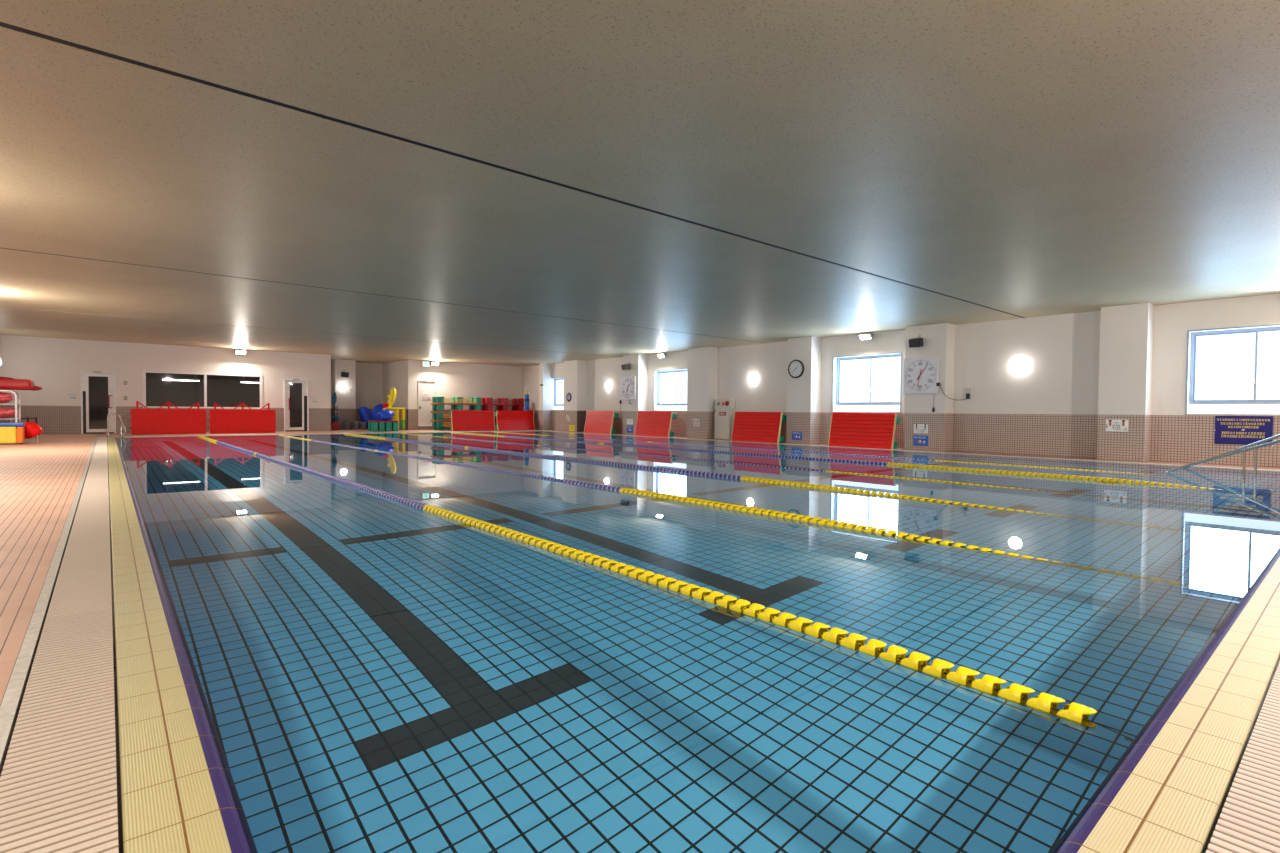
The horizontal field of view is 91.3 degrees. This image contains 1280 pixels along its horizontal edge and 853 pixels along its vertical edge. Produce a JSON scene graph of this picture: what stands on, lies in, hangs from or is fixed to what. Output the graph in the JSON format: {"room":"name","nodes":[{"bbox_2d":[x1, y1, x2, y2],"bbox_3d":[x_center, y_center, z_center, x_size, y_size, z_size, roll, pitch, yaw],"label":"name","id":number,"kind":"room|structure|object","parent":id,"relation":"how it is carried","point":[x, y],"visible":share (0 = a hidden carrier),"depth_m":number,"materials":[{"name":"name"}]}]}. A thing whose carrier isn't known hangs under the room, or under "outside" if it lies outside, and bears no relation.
{"room":"indoor swimming pool","nodes":[
{"label":"indoor swimming pool","id":0,"kind":"room"},
{"bbox_2d":[0,434,96,705],"bbox_3d":[-9.734,0.722,9.107,2.488,0.150,32.750,-1,2,-40],"label":"deck","id":1,"kind":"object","parent":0,"point":[39,482],"visible":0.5,"depth_m":5.39,"materials":[{"name":"tile"}]},
{"bbox_2d":[0,390,20,426],"bbox_3d":[-16.469,-0.255,15.986,0.864,1.361,0.844,-1,2,-40],"label":"storage rack","id":2,"kind":"object","parent":1,"relation":"on","point":[13,392],"visible":0.71,"depth_m":15.94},
{"bbox_2d":[0,392,14,403],"bbox_3d":[-16.481,-0.725,15.890,0.863,0.297,0.628,-1,2,-40],"label":"floats","id":3,"kind":"object","parent":2,"relation":"on","point":[4,397],"visible":0.99,"depth_m":15.92,"materials":[{"name":"red plastic"}]},
{"bbox_2d":[0,408,18,418],"bbox_3d":[-16.436,-0.335,15.958,0.888,0.294,0.639,-1,2,-40],"label":"floats","id":4,"kind":"object","parent":2,"relation":"on","point":[4,413],"visible":0.94,"depth_m":15.92,"materials":[{"name":"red plastic"}]},
{"bbox_2d":[0,377,42,390],"bbox_3d":[-16.327,-1.106,16.092,1.412,0.363,0.629,-1,2,-40],"label":"bundle","id":5,"kind":"object","parent":2,"relation":"on","point":[6,383],"visible":1,"depth_m":16.04,"materials":[{"name":"plastic"}]},
{"bbox_2d":[0,423,25,443],"bbox_3d":[-15.653,0.180,15.512,0.580,0.530,0.480,-1,2,-40],"label":"storage bin","id":6,"kind":"object","parent":1,"relation":"on","point":[9,432],"visible":1,"depth_m":15.41,"materials":[{"name":"yellow plastic"}]},
{"bbox_2d":[18,422,42,442],"bbox_3d":[-15.755,0.150,16.135,0.439,0.557,0.445,1,1,2],"label":"tub","id":7,"kind":"object","parent":1,"relation":"on","point":[31,429],"visible":0.66,"depth_m":16.09,"materials":[{"name":"plastic"}]},
{"bbox_2d":[0,436,97,776],"bbox_3d":[-7.799,0.746,8.786,0.040,0.152,29.750,-1,2,-40],"label":"trim","id":8,"kind":"structure","parent":1,"relation":"attached to","point":[10,706],"depth_m":2.50,"materials":[{"name":"tile"}]},
{"bbox_2d":[0,335,330,433],"bbox_3d":[-17.300,-1.407,23.952,10.070,3.317,0.150,-1,2,-40],"label":"wall","id":9,"kind":"structure","parent":0,"point":[54,365],"depth_m":22.70,"materials":[{"name":"paint"}]},
{"bbox_2d":[68,394,76,399],"bbox_3d":[-19.741,-1.029,21.772,0.230,0.200,0.014,-1,2,-40],"label":"wall sign","id":10,"kind":"object","parent":9,"relation":"attached to","point":[70,396],"visible":1,"depth_m":21.77,"materials":[{"name":"white plastic"}]},
{"bbox_2d":[80,371,115,433],"bbox_3d":[-19.242,-0.858,22.240,0.939,2.225,0.200,-1,2,-40],"label":"door","id":11,"kind":"structure","parent":9,"relation":"in","point":[84,374],"depth_m":22.16,"materials":[{"name":"white metal"}]},
{"bbox_2d":[143,370,262,408],"bbox_3d":[-16.857,-1.389,24.284,3.825,1.375,0.120,-1,2,-40],"label":"window","id":12,"kind":"structure","parent":9,"relation":"in","point":[144,372],"depth_m":24.23,"materials":[{"name":"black glass"}]},
{"bbox_2d":[284,379,308,430],"bbox_3d":[-14.455,-0.901,26.321,0.925,2.205,0.200,-1,2,-40],"label":"door","id":13,"kind":"structure","parent":9,"relation":"in","point":[305,383],"depth_m":26.38,"materials":[{"name":"white metal"}]},
{"bbox_2d":[86,373,303,433],"bbox_3d":[-18.598,-1.161,25.285,10.020,2.900,3.550,-1,2,-40],"label":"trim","id":14,"kind":"structure","parent":0,"point":[226,391],"depth_m":26.88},
{"bbox_2d":[162,373,199,380],"bbox_3d":[-18.477,-2.177,25.192,1.240,0.682,0.140,-1,2,-40],"label":"ceiling light","id":15,"kind":"object","parent":14,"relation":"attached to","point":[165,377],"visible":0.92,"depth_m":25.13,"materials":[{"name":"white plastic"}]},
{"bbox_2d":[240,379,259,382],"bbox_3d":[-16.460,-2.199,26.911,1.240,0.682,0.140,-1,2,-40],"label":"ceiling light","id":16,"kind":"object","parent":14,"relation":"attached to","point":[244,380],"visible":0.49,"depth_m":26.69,"materials":[{"name":"white plastic"}]},
{"bbox_2d":[0,306,617,366],"bbox_3d":[-12.108,-3.111,25.316,20.070,0.120,12.158,-1,2,-40],"label":"ceiling","id":17,"kind":"structure","parent":0,"point":[13,321],"depth_m":21.41,"materials":[{"name":"paint"}]},
{"bbox_2d":[234,349,246,353],"bbox_3d":[-15.810,-2.966,24.766,0.398,0.202,0.229,-1,2,-40],"label":"floodlight","id":18,"kind":"object","parent":17,"relation":"hanging from","point":[239,351],"visible":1,"depth_m":24.70,"materials":[{"name":"metal"}]},
{"bbox_2d":[332,359,355,428],"bbox_3d":[-14.216,-1.522,30.029,0.910,3.317,0.600,-1,2,-40],"label":"pillar","id":19,"kind":"structure","parent":0,"point":[346,399],"depth_m":29.81,"materials":[{"name":"paint"}]},
{"bbox_2d":[331,361,381,427],"bbox_3d":[-14.544,-1.551,31.161,3.480,3.317,0.150,-1,2,-40],"label":"wall","id":20,"kind":"structure","parent":0,"point":[368,375],"depth_m":31.69,"materials":[{"name":"paint"}]},
{"bbox_2d":[0,248,761,356],"bbox_3d":[-5.624,-2.876,17.713,20.070,0.120,7.688,-1,2,-40],"label":"ceiling","id":21,"kind":"structure","parent":0,"point":[30,280],"depth_m":14.86,"materials":[{"name":"paint"}]},
{"bbox_2d":[382,360,406,429],"bbox_3d":[-12.063,-1.522,30.879,0.150,3.317,3.500,-1,2,-40],"label":"wall","id":22,"kind":"structure","parent":0,"point":[394,374],"depth_m":30.46,"materials":[{"name":"paint"}]},
{"bbox_2d":[407,360,522,429],"bbox_3d":[-8.535,-1.505,31.489,6.310,3.317,0.150,-1,2,-40],"label":"wall","id":23,"kind":"structure","parent":0,"point":[465,380],"depth_m":31.07,"materials":[{"name":"paint"}]},
{"bbox_2d":[418,380,435,425],"bbox_3d":[-10.225,-1.109,30.000,0.880,2.185,0.162,-1,2,-40],"label":"door","id":24,"kind":"structure","parent":23,"relation":"in","point":[424,386],"depth_m":29.95,"materials":[{"name":"beige metal"}]},
{"bbox_2d":[422,393,430,399],"bbox_3d":[-10.209,-1.446,29.977,0.440,0.300,0.014,-1,2,-40],"label":"wall sign","id":25,"kind":"object","parent":24,"relation":"attached to","point":[424,395],"visible":1,"depth_m":29.96,"materials":[{"name":"white plastic"}]},
{"bbox_2d":[0,26,1020,342],"bbox_3d":[-0.587,-2.692,11.806,20.070,0.120,7.698,-1,2,-40],"label":"ceiling","id":26,"kind":"structure","parent":0,"point":[102,157],"depth_m":7.84,"materials":[{"name":"paint"}]},
{"bbox_2d":[859,333,873,339],"bbox_3d":[6.522,-2.609,18.036,0.229,0.202,0.398,-1,2,-40],"label":"floodlight","id":27,"kind":"object","parent":26,"relation":"hanging from","point":[865,336],"visible":1,"depth_m":17.96,"materials":[{"name":"metal"}]},
{"bbox_2d":[860,335,870,339],"bbox_3d":[6.470,-2.567,17.993,0.093,0.113,0.310,-1,2,-40],"label":"lamp","id":28,"kind":"object","parent":27,"relation":"attached to","point":[863,337],"depth_m":17.99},
{"bbox_2d":[539,363,551,429],"bbox_3d":[-4.708,-1.464,31.185,0.520,3.317,0.340,-1,2,-40],"label":"wall column","id":29,"kind":"structure","parent":0,"point":[545,370],"depth_m":31.05,"materials":[{"name":"paint"}]},
{"bbox_2d":[563,360,586,431],"bbox_3d":[-3.040,-1.403,29.229,0.520,3.317,1.117,-1,2,-40],"label":"wall column","id":30,"kind":"structure","parent":0,"point":[575,371],"depth_m":28.88,"materials":[{"name":"paint"}]},
{"bbox_2d":[622,354,647,434],"bbox_3d":[-0.201,-1.300,25.900,0.520,3.317,1.004,-1,2,-40],"label":"wall column","id":31,"kind":"structure","parent":0,"point":[638,363],"depth_m":25.58,"materials":[{"name":"paint"}]},
{"bbox_2d":[621,361,629,369],"bbox_3d":[-0.566,-2.497,25.667,0.318,0.366,0.300,-1,2,-40],"label":"wall speaker","id":32,"kind":"object","parent":31,"relation":"attached to","point":[624,366],"visible":1,"depth_m":25.55,"materials":[{"name":"black plastic"}]},
{"bbox_2d":[619,376,635,414],"bbox_3d":[-0.483,-1.262,25.834,0.164,1.600,1.019,-1,2,-40],"label":"clock","id":33,"kind":"object","parent":31,"relation":"attached to","point":[628,384],"visible":1,"depth_m":25.72,"materials":[{"name":"white plastic"}]},
{"bbox_2d":[0,0,1279,317],"bbox_3d":[4.450,-2.509,5.900,20.070,0.120,7.688,-1,2,-40],"label":"ceiling","id":34,"kind":"structure","parent":0,"point":[1023,158],"depth_m":4.79,"materials":[{"name":"paint"}]},
{"bbox_2d":[96,428,1279,469],"bbox_3d":[-4.402,0.560,18.087,17.282,0.148,33.200,-1,2,-40],"label":"floor","id":35,"kind":"structure","parent":0,"point":[1005,454],"depth_m":21.62,"materials":[{"name":"tile"}]},
{"bbox_2d":[129,401,206,434],"bbox_3d":[-16.900,-0.312,22.480,2.230,1.165,0.140,-1,2,-40],"label":"platform","id":36,"kind":"object","parent":35,"relation":"on","point":[143,421],"visible":0.98,"depth_m":22.41,"materials":[{"name":"red plastic"}]},
{"bbox_2d":[208,402,275,433],"bbox_3d":[-15.178,-0.331,23.947,2.225,1.165,0.140,-1,2,-40],"label":"platform","id":37,"kind":"object","parent":35,"relation":"on","point":[222,420],"visible":0.99,"depth_m":23.88,"materials":[{"name":"red plastic"}]},
{"bbox_2d":[331,392,339,429],"bbox_3d":[-13.956,-0.714,28.685,0.330,1.730,0.220,-1,2,-40],"label":"floats","id":38,"kind":"object","parent":35,"relation":"on","point":[334,425],"visible":1,"depth_m":28.62,"materials":[{"name":"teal plastic"}]},
{"bbox_2d":[343,421,349,428],"bbox_3d":[-13.790,-0.068,29.386,0.346,0.398,0.344,-1,2,-40],"label":"bucket","id":39,"kind":"object","parent":35,"relation":"on","point":[346,424],"visible":1,"depth_m":29.27,"materials":[{"name":"grey plastic"}]},
{"bbox_2d":[351,420,359,428],"bbox_3d":[-13.453,-0.087,29.607,0.378,0.431,0.377,-1,2,-40],"label":"bucket","id":40,"kind":"object","parent":35,"relation":"on","point":[355,423],"visible":1,"depth_m":29.48,"materials":[{"name":"grey plastic"}]},
{"bbox_2d":[360,421,366,428],"bbox_3d":[-13.229,-0.066,29.930,0.330,0.379,0.328,-1,2,-40],"label":"bucket","id":41,"kind":"object","parent":35,"relation":"on","point":[363,425],"visible":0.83,"depth_m":29.82,"materials":[{"name":"grey plastic"}]},
{"bbox_2d":[358,406,372,428],"bbox_3d":[-13.241,-0.379,30.567,0.949,1.198,0.656,-1,2,-40],"label":"sack","id":42,"kind":"object","parent":35,"relation":"on","point":[364,412],"visible":0.65,"depth_m":30.26,"materials":[{"name":"plastic"}]},
{"bbox_2d":[371,404,390,420],"bbox_3d":[-12.282,-0.448,29.677,0.886,1.255,0.617,-1,2,-40],"label":"sack","id":43,"kind":"object","parent":35,"relation":"on","point":[376,409],"visible":0.36,"depth_m":29.38,"materials":[{"name":"plastic"}]},
{"bbox_2d":[368,421,397,430],"bbox_3d":[-11.261,-0.026,27.468,1.120,0.460,0.580,-1,2,-40],"label":"platform","id":44,"kind":"object","parent":35,"relation":"on","point":[372,425],"visible":0.94,"depth_m":27.22,"materials":[{"name":"green plastic"}]},
{"bbox_2d":[377,409,394,420],"bbox_3d":[-11.165,-0.489,27.514,0.726,0.546,0.518,-1,2,-40],"label":"crumpled bag","id":45,"kind":"object","parent":44,"relation":"on","point":[385,415],"visible":1,"depth_m":27.36,"materials":[{"name":"blue plastic"}]},
{"bbox_2d":[383,408,404,429],"bbox_3d":[-11.226,-0.342,28.579,0.920,1.040,0.360,-1,2,-40],"label":"board","id":46,"kind":"object","parent":35,"relation":"on","point":[395,410],"visible":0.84,"depth_m":28.66,"materials":[{"name":"yellow plastic"}]},
{"bbox_2d":[382,388,395,407],"bbox_3d":[-11.382,-1.290,28.404,0.649,0.958,0.279,-1,2,-40],"label":"float","id":47,"kind":"object","parent":46,"relation":"on","point":[392,395],"visible":1,"depth_m":28.37,"materials":[{"name":"yellow plastic"}]},
{"bbox_2d":[434,427,449,429],"bbox_3d":[-8.842,0.095,30.258,2.040,0.130,0.700,-1,2,-40],"label":"stack skid","id":48,"kind":"object","parent":35,"relation":"on","point":[435,428],"visible":0.29,"depth_m":29.52,"materials":[{"name":"green plastic"}]},
{"bbox_2d":[431,420,451,427],"bbox_3d":[-8.840,-0.145,30.253,2.320,0.350,0.800,-1,2,-40],"label":"platform","id":49,"kind":"object","parent":48,"relation":"on","point":[435,423],"visible":0.31,"depth_m":29.43,"materials":[{"name":"green plastic"}]},
{"bbox_2d":[431,411,450,419],"bbox_3d":[-8.836,-0.520,30.244,2.320,0.400,0.800,-1,2,-40],"label":"platform","id":50,"kind":"object","parent":49,"relation":"on","point":[436,415],"visible":0.37,"depth_m":29.42,"materials":[{"name":"green plastic"}]},
{"bbox_2d":[431,397,482,411],"bbox_3d":[-8.831,-1.070,30.231,2.320,0.700,0.800,-1,2,-40],"label":"platform","id":51,"kind":"object","parent":50,"relation":"on","point":[457,403],"visible":0.81,"depth_m":29.95,"materials":[{"name":"green plastic"}]},
{"bbox_2d":[449,410,494,430],"bbox_3d":[-7.855,-0.283,29.327,2.140,0.959,0.428,-1,2,-40],"label":"platform","id":52,"kind":"object","parent":35,"relation":"on","point":[461,420],"visible":1,"depth_m":29.18,"materials":[{"name":"red plastic"}]},
{"bbox_2d":[495,410,534,429],"bbox_3d":[-6.142,-0.302,30.786,2.040,0.959,0.428,-1,2,-40],"label":"platform","id":53,"kind":"object","parent":35,"relation":"on","point":[506,420],"visible":0.99,"depth_m":30.68,"materials":[{"name":"red plastic"}]},
{"bbox_2d":[524,391,528,410],"bbox_3d":[-5.712,-0.819,31.585,0.238,1.950,0.238,-1,2,-40],"label":"rolled mat","id":54,"kind":"object","parent":35,"relation":"on","point":[526,399],"visible":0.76,"depth_m":31.49,"materials":[{"name":"blue plastic"}]},
{"bbox_2d":[584,411,618,433],"bbox_3d":[-1.682,-0.190,27.109,0.484,0.993,1.929,-1,2,-40],"label":"platform","id":55,"kind":"object","parent":35,"relation":"on","point":[599,422],"visible":0.99,"depth_m":26.90,"materials":[{"name":"red plastic"}]},
{"bbox_2d":[634,411,676,436],"bbox_3d":[0.607,-0.107,24.426,0.484,0.993,1.991,-1,2,-40],"label":"platform","id":56,"kind":"object","parent":35,"relation":"on","point":[648,423],"visible":0.99,"depth_m":24.23,"materials":[{"name":"red plastic"}]},
{"bbox_2d":[714,399,734,439],"bbox_3d":[3.002,-0.259,22.312,0.294,1.420,0.760,-1,2,-40],"label":"cabinet","id":57,"kind":"object","parent":35,"relation":"on","point":[724,408],"visible":0.99,"depth_m":22.16,"materials":[{"name":"beige metal"}]},
{"bbox_2d":[731,412,785,442],"bbox_3d":[3.893,0.013,20.573,0.484,0.993,1.948,-1,2,-40],"label":"platform","id":58,"kind":"object","parent":35,"relation":"on","point":[765,427],"visible":0.99,"depth_m":20.39,"materials":[{"name":"red plastic"}]},
{"bbox_2d":[828,412,899,448],"bbox_3d":[6.327,0.101,17.718,0.484,0.993,1.973,-1,2,-40],"label":"platform","id":59,"kind":"object","parent":35,"relation":"on","point":[859,430],"visible":1,"depth_m":17.55,"materials":[{"name":"red plastic"}]},
{"bbox_3d":[-7.000,0.075,31.828,2.040,0.130,0.700,-1,2,-40],"label":"stack skid","id":60,"kind":"object","parent":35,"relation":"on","visible":0},
{"bbox_3d":[-6.998,-0.165,31.823,2.200,0.350,0.800,-1,2,-40],"label":"platform","id":61,"kind":"object","parent":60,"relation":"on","visible":0},
{"bbox_3d":[-6.995,-0.540,31.814,2.200,0.400,0.800,-1,2,-40],"label":"platform","id":62,"kind":"object","parent":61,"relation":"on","visible":0},
{"bbox_2d":[481,398,524,411],"bbox_3d":[-6.990,-1.090,31.801,2.200,0.700,0.800,-1,2,-40],"label":"platform","id":63,"kind":"object","parent":62,"relation":"on","point":[502,404],"visible":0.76,"depth_m":31.57,"materials":[{"name":"red plastic"}]},
{"bbox_2d":[107,431,1279,852],"bbox_3d":[-2.414,0.585,15.056,16.190,0.001,26.070,-1,2,-40],"label":"pool water","id":64,"kind":"object","parent":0,"point":[373,673],"visible":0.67,"depth_m":2.69,"materials":[{"name":"liquid"}]},
{"bbox_2d":[197,435,1096,722],"bbox_3d":[-6.746,0.651,11.544,0.085,0.141,25.477,-1,2,-40],"label":"lane rope","id":65,"kind":"object","parent":64,"relation":"on","point":[1043,702],"visible":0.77,"depth_m":2.88,"materials":[{"name":"yellow plastic"}]},
{"bbox_2d":[280,435,1057,561],"bbox_3d":[-4.928,0.641,13.095,0.085,0.162,25.476,-1,2,-40],"label":"lane rope","id":66,"kind":"object","parent":64,"relation":"on","point":[767,512],"visible":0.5,"depth_m":6.12,"materials":[{"name":"yellow plastic"}]},
{"bbox_2d":[344,433,1060,515],"bbox_3d":[-3.238,0.626,14.535,0.085,0.168,25.476,-1,2,-40],"label":"lane rope","id":67,"kind":"object","parent":64,"relation":"on","point":[801,484],"visible":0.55,"depth_m":9.35,"materials":[{"name":"yellow plastic"}]},
{"bbox_2d":[401,433,1050,491],"bbox_3d":[-1.640,0.631,15.898,0.085,0.153,25.476,-1,2,-40],"label":"lane rope","id":68,"kind":"object","parent":64,"relation":"on","point":[401,433],"visible":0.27,"depth_m":11.44,"materials":[{"name":"yellow plastic"}]},
{"bbox_2d":[500,432,1153,474],"bbox_3d":[1.457,0.586,18.538,0.085,0.133,25.475,-1,2,-40],"label":"lane rope","id":69,"kind":"object","parent":64,"relation":"on","point":[500,432],"visible":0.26,"depth_m":14.51,"materials":[{"name":"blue plastic"}]},
{"bbox_2d":[451,432,1222,489],"bbox_3d":[0.004,0.585,17.299,0.085,0.165,25.476,-1,2,-40],"label":"lane rope","id":70,"kind":"object","parent":64,"relation":"on","point":[853,461],"visible":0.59,"depth_m":11.21,"materials":[{"name":"yellow plastic"}]},
{"bbox_2d":[687,347,717,438],"bbox_3d":[2.289,-1.210,22.981,0.520,3.317,1.049,-1,2,-40],"label":"wall column","id":71,"kind":"structure","parent":0,"point":[702,367],"depth_m":22.67,"materials":[{"name":"paint"}]},
{"bbox_2d":[786,336,821,443],"bbox_3d":[5.136,-1.106,19.643,0.520,3.317,0.892,-1,2,-40],"label":"wall column","id":72,"kind":"structure","parent":0,"point":[803,392],"depth_m":19.37,"materials":[{"name":"paint"}]},
{"bbox_2d":[788,359,803,377],"bbox_3d":[4.860,-1.805,19.510,0.060,0.600,0.580,-1,2,-40],"label":"round clock","id":73,"kind":"object","parent":72,"relation":"attached to","point":[796,367],"visible":1,"depth_m":19.49,"materials":[{"name":"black plastic"}]},
{"bbox_2d":[792,431,801,439],"bbox_3d":[4.895,0.294,19.525,0.019,0.270,0.380,-1,2,-40],"label":"wall sign","id":74,"kind":"object","parent":72,"relation":"attached to","point":[795,435],"visible":1,"depth_m":19.52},
{"bbox_2d":[523,293,1279,467],"bbox_3d":[4.436,-1.147,21.134,0.350,3.317,32.750,-1,2,-40],"label":"wall","id":75,"kind":"structure","parent":0,"point":[1050,407],"depth_m":15.11,"materials":[{"name":"paint"}]},
{"bbox_2d":[1,306,615,356],"bbox_3d":[-8.141,-2.979,20.664,20.070,0.136,0.090,-1,2,-40],"label":"trim","id":76,"kind":"structure","parent":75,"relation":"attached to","point":[1,306],"depth_m":18.30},
{"bbox_2d":[3,248,763,342],"bbox_3d":[-3.107,-2.796,14.761,20.070,0.136,0.090,-1,2,-40],"label":"trim","id":77,"kind":"structure","parent":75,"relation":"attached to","point":[3,248],"depth_m":12.03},
{"bbox_2d":[0,22,1024,317],"bbox_3d":[1.933,-2.613,8.851,20.070,0.136,0.090,-1,2,-40],"label":"trim","id":78,"kind":"structure","parent":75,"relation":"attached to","point":[2,24],"depth_m":5.30,"materials":[{"name":"metal"}]},
{"bbox_2d":[554,377,563,409],"bbox_3d":[-3.768,-1.592,30.658,0.270,1.635,1.765,-1,2,-40],"label":"window","id":79,"kind":"structure","parent":75,"relation":"in","point":[559,381],"depth_m":31.06,"materials":[{"name":"glass"}]},
{"bbox_2d":[653,368,686,410],"bbox_3d":[1.304,-1.420,24.712,0.270,1.660,2.030,-1,2,-40],"label":"window","id":80,"kind":"structure","parent":75,"relation":"in","point":[671,385],"depth_m":24.89,"materials":[{"name":"glass"}]},
{"bbox_2d":[748,374,755,382],"bbox_3d":[3.819,-1.632,21.454,0.165,0.310,0.310,-1,2,-40],"label":"wall lamp","id":81,"kind":"object","parent":75,"relation":"attached to","point":[752,378],"visible":1,"depth_m":21.39,"materials":[{"name":"glass"}]},
{"bbox_2d":[832,352,901,412],"bbox_3d":[6.688,-1.252,18.397,0.270,1.715,2.190,-1,2,-40],"label":"window","id":82,"kind":"structure","parent":75,"relation":"in","point":[864,383],"depth_m":18.46,"materials":[{"name":"glass"}]},
{"bbox_2d":[966,388,970,398],"bbox_3d":[8.458,-0.847,16.080,0.090,0.258,0.100,-1,2,-40],"label":"power socket","id":83,"kind":"object","parent":75,"relation":"attached to","point":[968,390],"visible":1,"depth_m":16.05,"materials":[{"name":"plastic"}]},
{"bbox_2d":[1012,360,1026,371],"bbox_3d":[9.180,-1.473,15.167,0.165,0.310,0.310,-1,2,-40],"label":"wall lamp","id":84,"kind":"object","parent":75,"relation":"attached to","point":[1018,365],"visible":1,"depth_m":15.11,"materials":[{"name":"glass"}]},
{"bbox_2d":[1185,324,1279,415],"bbox_3d":[11.959,-1.078,12.217,0.270,1.750,1.940,-1,2,-40],"label":"window","id":85,"kind":"structure","parent":75,"relation":"in","point":[1236,371],"depth_m":12.47,"materials":[{"name":"glass"}]},
{"bbox_2d":[1214,416,1272,446],"bbox_3d":[11.794,0.086,12.233,0.016,0.580,0.835,-1,2,-40],"label":"wall sign","id":86,"kind":"object","parent":75,"relation":"attached to","point":[1239,430],"visible":1,"depth_m":12.24,"materials":[{"name":"plastic"}]},
{"bbox_2d":[904,323,954,450],"bbox_3d":[7.690,-1.013,16.648,0.520,3.317,1.077,-1,2,-40],"label":"wall column","id":87,"kind":"structure","parent":0,"point":[938,339],"depth_m":16.33,"materials":[{"name":"paint"}]},
{"bbox_2d":[909,334,922,347],"bbox_3d":[7.277,-2.261,16.469,0.318,0.366,0.300,-1,2,-40],"label":"wall speaker","id":88,"kind":"object","parent":87,"relation":"attached to","point":[914,342],"visible":1,"depth_m":16.37,"materials":[{"name":"black plastic"}]},
{"bbox_2d":[909,339,918,346],"bbox_3d":[7.173,-2.180,16.383,0.045,0.178,0.260,-1,2,-40],"label":"grille","id":89,"kind":"object","parent":88,"relation":"attached to","point":[912,342],"depth_m":16.38,"materials":[{"name":"grey plastic"}]},
{"bbox_2d":[913,435,927,445],"bbox_3d":[7.425,0.376,16.558,0.019,0.265,0.400,-1,2,-40],"label":"wall sign","id":90,"kind":"object","parent":87,"relation":"attached to","point":[917,440],"visible":1,"depth_m":16.56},
{"bbox_2d":[914,424,927,433],"bbox_3d":[7.428,0.057,16.551,0.017,0.252,0.380,-1,2,-40],"label":"wall sign","id":91,"kind":"object","parent":87,"relation":"attached to","point":[918,428],"visible":1,"depth_m":16.53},
{"bbox_2d":[903,356,964,411],"bbox_3d":[7.664,-1.095,16.350,1.505,1.454,0.381,1,2,31],"label":"clock","id":92,"kind":"object","parent":87,"relation":"attached to","point":[920,374],"visible":1,"depth_m":16.47,"materials":[{"name":"white plastic"}]},
{"bbox_2d":[1097,303,1153,461],"bbox_3d":[10.422,-0.914,13.444,0.520,3.317,0.815,-1,2,-40],"label":"wall column","id":93,"kind":"structure","parent":0,"point":[1126,331],"depth_m":13.23,"materials":[{"name":"paint"}]},
{"bbox_2d":[1105,419,1127,431],"bbox_3d":[10.164,-0.020,13.341,0.018,0.255,0.395,-1,2,-40],"label":"wall sign","id":94,"kind":"object","parent":93,"relation":"attached to","point":[1111,425],"visible":1,"depth_m":13.34,"materials":[{"name":"white plastic"}]},
{"bbox_3d":[-2.434,1.174,15.245,16.005,1.190,25.905,-1,2,-40],"label":"wall","id":95,"kind":"structure","parent":0,"visible":0},
{"bbox_2d":[108,437,249,852],"bbox_3d":[-8.423,0.736,10.094,0.225,0.200,25.850,-1,2,-40],"label":"pool edge","id":96,"kind":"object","parent":95,"relation":"on","point":[176,795],"depth_m":1.88,"materials":[{"name":"beige tile"}]},
{"bbox_2d":[107,413,126,436],"bbox_3d":[-16.581,0.103,19.813,0.509,1.064,0.448,-1,2,-40],"label":"pool ladder","id":97,"kind":"object","parent":96,"relation":"on","point":[122,424],"visible":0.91,"depth_m":19.82,"materials":[{"name":"silver metal"}]},
{"bbox_2d":[137,431,504,436],"bbox_3d":[-10.686,0.315,25.044,15.835,0.101,0.150,-1,2,-40],"label":"trim","id":98,"kind":"structure","parent":95,"relation":"on","point":[479,431],"depth_m":23.13,"materials":[{"name":"tile"}]},
{"bbox_2d":[551,431,1279,470],"bbox_3d":[3.618,0.553,20.357,0.150,0.100,25.850,-1,2,-40],"label":"trim","id":99,"kind":"structure","parent":95,"relation":"on","point":[551,431],"depth_m":14.98,"materials":[{"name":"tile"}]},
{"bbox_2d":[1057,548,1279,852],"bbox_3d":[5.880,0.971,5.485,16.010,0.200,0.222,-1,2,-40],"label":"pool edge","id":100,"kind":"object","parent":95,"relation":"on","point":[1166,796],"depth_m":1.78,"materials":[{"name":"beige tile"}]},
{"bbox_3d":[-2.521,0.700,15.159,16.280,0.060,26.500,-1,2,-40],"label":"floor","id":101,"kind":"structure","parent":0,"visible":0},
{"bbox_2d":[0,437,118,852],"bbox_3d":[-8.649,0.676,9.998,0.226,0.080,26.000,-1,2,-40],"label":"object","id":102,"kind":"structure","parent":101,"relation":"on","point":[58,779],"depth_m":1.90,"materials":[{"name":"plastic"}]},
{"bbox_2d":[124,430,539,436],"bbox_3d":[-10.872,0.302,25.135,16.000,0.080,0.210,-1,2,-40],"label":"trim","id":103,"kind":"structure","parent":101,"relation":"on","point":[537,430],"depth_m":24.31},
{"bbox_2d":[1206,662,1279,852],"bbox_3d":[6.048,0.917,5.295,16.000,0.080,0.266,-1,2,-40],"label":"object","id":104,"kind":"structure","parent":101,"relation":"on","point":[1249,821],"depth_m":1.56,"materials":[{"name":"plastic"}]},
{"bbox_3d":[-2.431,1.719,15.264,15.725,0.100,25.545,-1,2,-40],"label":"floor","id":105,"kind":"structure","parent":0,"visible":0},
{"bbox_2d":[1165,439,1279,476],"bbox_3d":[9.778,0.906,9.906,0.100,1.993,2.601,-1,2,-40],"label":"handrail","id":106,"kind":"object","parent":105,"relation":"on","point":[1275,441],"visible":0.61,"depth_m":10.08,"materials":[{"name":"silver metal"}]},
{"bbox_2d":[1187,434,1279,471],"bbox_3d":[10.919,0.816,10.863,0.100,2.148,2.581,-1,2,-40],"label":"handrail","id":107,"kind":"object","parent":105,"relation":"on","point":[1276,436],"visible":0.25,"depth_m":10.98,"materials":[{"name":"silver metal"}]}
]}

